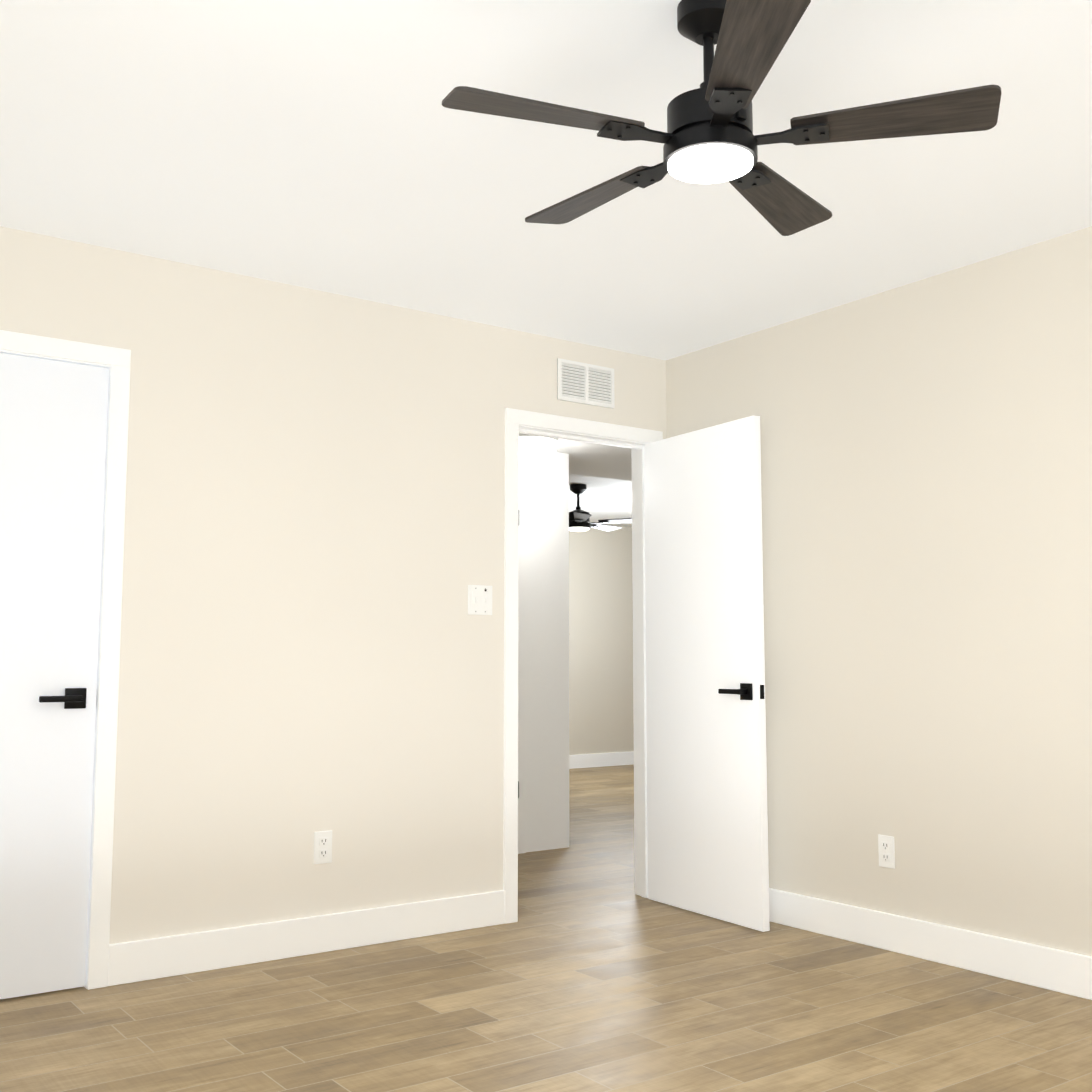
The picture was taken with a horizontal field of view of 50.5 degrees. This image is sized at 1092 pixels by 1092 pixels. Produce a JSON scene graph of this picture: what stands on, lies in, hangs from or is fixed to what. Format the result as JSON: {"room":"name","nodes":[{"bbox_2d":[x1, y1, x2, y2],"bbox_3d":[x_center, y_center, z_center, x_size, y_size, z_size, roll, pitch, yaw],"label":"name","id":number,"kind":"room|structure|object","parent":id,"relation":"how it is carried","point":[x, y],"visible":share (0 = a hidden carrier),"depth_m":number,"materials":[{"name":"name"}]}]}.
{"room":"empty bedroom","nodes":[
{"label":"empty bedroom","id":0,"kind":"room"},
{"bbox_2d":[0,226,666,943],"bbox_3d":[-1.030,0.241,4.209,4.070,2.440,0.120,4,-7,-36],"label":"wall","id":1,"kind":"structure","parent":0,"point":[314,522],"depth_m":4.23,"materials":[{"name":"beige paint"}]},
{"bbox_2d":[0,353,108,998],"bbox_3d":[-1.780,0.382,3.571,0.770,2.018,0.085,4,-7,-36],"label":"closet door","id":2,"kind":"structure","parent":1,"relation":"in","point":[53,424],"depth_m":3.71,"materials":[{"name":"white paint"}]},
{"bbox_2d":[0,330,130,989],"bbox_3d":[-1.813,0.379,3.628,0.800,2.050,0.120,4,-7,-36],"label":"door frame","id":3,"kind":"structure","parent":1,"relation":"attached to","point":[54,359],"depth_m":3.80,"materials":[{"name":"white wood"}]},
{"bbox_2d":[108,890,504,985],"bbox_3d":[-0.792,1.399,4.182,1.536,0.130,0.014,4,-7,-36],"label":"baseboard","id":4,"kind":"structure","parent":1,"relation":"attached to","point":[153,958],"depth_m":4.11,"materials":[{"name":"white wood"}]},
{"bbox_2d":[314,830,331,863],"bbox_3d":[-0.809,1.095,4.202,0.070,0.115,0.010,4,-7,-36],"label":"electrical outlet","id":5,"kind":"object","parent":1,"relation":"attached to","point":[322,847],"visible":1,"depth_m":4.20,"materials":[{"name":"white plastic"}]},
{"bbox_2d":[468,585,491,614],"bbox_3d":[-0.264,0.219,4.682,0.116,0.120,0.014,4,-7,-36],"label":"light switch","id":6,"kind":"object","parent":1,"relation":"attached to","point":[479,599],"visible":1,"depth_m":4.68,"materials":[{"name":"white plastic"}]},
{"bbox_2d":[503,408,662,923],"bbox_3d":[0.143,0.497,5.032,0.864,2.096,0.152,4,-7,-36],"label":"door frame","id":7,"kind":"structure","parent":1,"relation":"attached to","point":[515,419],"depth_m":4.98,"materials":[{"name":"white wood"}]},
{"bbox_2d":[557,358,614,408],"bbox_3d":[0.177,-0.715,5.096,0.310,0.180,0.013,4,-7,-36],"label":"air vent","id":8,"kind":"object","parent":1,"relation":"in","point":[584,383],"visible":1,"depth_m":5.09,"materials":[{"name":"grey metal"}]},
{"bbox_2d":[644,415,769,931],"bbox_3d":[0.652,0.512,4.870,0.135,2.018,0.750,4,-7,-32],"label":"entry door","id":9,"kind":"structure","parent":1,"relation":"in","point":[707,779],"depth_m":4.80,"materials":[{"name":"white wood"}]},
{"bbox_2d":[518,452,568,853],"bbox_3d":[-0.064,0.576,6.586,0.380,2.250,0.175,4,-7,-36],"label":"door","id":10,"kind":"structure","parent":0,"point":[543,693],"depth_m":6.53,"materials":[{"name":"white wood"}]},
{"bbox_2d":[518,510,519,797],"bbox_3d":[-0.155,0.587,6.402,0.014,1.590,0.014,4,-7,-36],"label":"hall pier jamb hinges","id":11,"kind":"object","parent":10,"relation":"attached to","point":[518,781],"visible":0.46,"depth_m":6.33,"materials":[{"name":"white metal"}]},
{"bbox_2d":[0,765,1091,1091],"bbox_3d":[1.367,1.694,6.169,10.410,0.060,10.000,4,-7,-36],"label":"floor","id":12,"kind":"structure","parent":0,"point":[590,971],"depth_m":3.42,"materials":[{"name":"brown wood"}]},
{"bbox_2d":[0,0,1091,359],"bbox_3d":[0.326,-1.200,2.461,4.070,0.080,4.760,4,-7,-36],"label":"ceiling","id":13,"kind":"structure","parent":0,"point":[332,146],"depth_m":3.21,"materials":[{"name":"paint"}]},
{"bbox_2d":[442,0,1000,235],"bbox_3d":[0.324,-0.973,2.491,1.123,0.367,1.085,4,-7,-36],"label":"ceiling fan","id":14,"kind":"object","parent":13,"relation":"hanging from","point":[708,137],"visible":1,"depth_m":2.37,"materials":[{"name":"black metal"}]},
{"bbox_2d":[553,438,631,480],"bbox_3d":[1.581,-0.611,7.384,8.920,0.270,1.820,4,-7,-36],"label":"ceiling","id":15,"kind":"structure","parent":0,"point":[598,460],"depth_m":6.94,"materials":[{"name":"paint"}]},
{"bbox_2d":[519,433,557,455],"bbox_3d":[-0.087,-0.550,6.283,0.300,0.070,0.300,4,-7,-36],"label":"hall ceiling light","id":16,"kind":"object","parent":15,"relation":"attached to","point":[532,445],"visible":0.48,"depth_m":6.19,"materials":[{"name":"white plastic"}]},
{"bbox_2d":[569,474,631,526],"bbox_3d":[0.050,-0.493,9.510,8.920,0.080,3.420,4,-7,-36],"label":"ceiling","id":17,"kind":"structure","parent":0,"point":[601,498],"depth_m":9.95,"materials":[{"name":"paint"}]},
{"bbox_2d":[569,484,631,531],"bbox_3d":[0.231,-0.300,9.194,1.123,0.367,1.082,4,-7,-36],"label":"ceiling fan","id":18,"kind":"object","parent":17,"relation":"hanging from","point":[579,519],"visible":0.73,"depth_m":9.10,"materials":[{"name":"black metal"}]},
{"bbox_2d":[569,526,633,754],"bbox_3d":[-0.866,0.898,10.751,8.800,2.440,0.120,4,-7,-36],"label":"wall","id":19,"kind":"structure","parent":0,"point":[600,647],"depth_m":11.70,"materials":[{"name":"paint"}]},
{"bbox_2d":[569,751,633,768],"bbox_3d":[-0.826,2.042,10.582,8.800,0.130,0.014,4,-7,-36],"label":"baseboard","id":20,"kind":"structure","parent":19,"relation":"attached to","point":[600,760],"depth_m":11.56,"materials":[{"name":"white wood"}]},
{"bbox_2d":[666,226,1091,956],"bbox_3d":[1.964,0.164,3.435,0.120,2.440,4.640,4,-7,-36],"label":"wall","id":21,"kind":"structure","parent":0,"point":[926,496],"depth_m":4.14,"materials":[{"name":"beige paint"}]},
{"bbox_2d":[878,834,894,868],"bbox_3d":[1.245,1.118,4.231,0.010,0.115,0.070,4,-7,-36],"label":"electrical outlet","id":22,"kind":"object","parent":21,"relation":"attached to","point":[886,847],"visible":1,"depth_m":4.23,"materials":[{"name":"white plastic"}]},
{"bbox_2d":[769,888,1091,999],"bbox_3d":[1.878,1.313,3.324,0.014,0.130,4.506,4,-7,-36],"label":"baseboard","id":23,"kind":"structure","parent":21,"relation":"attached to","point":[1061,971],"depth_m":4.01,"materials":[{"name":"white wood"}]}
]}

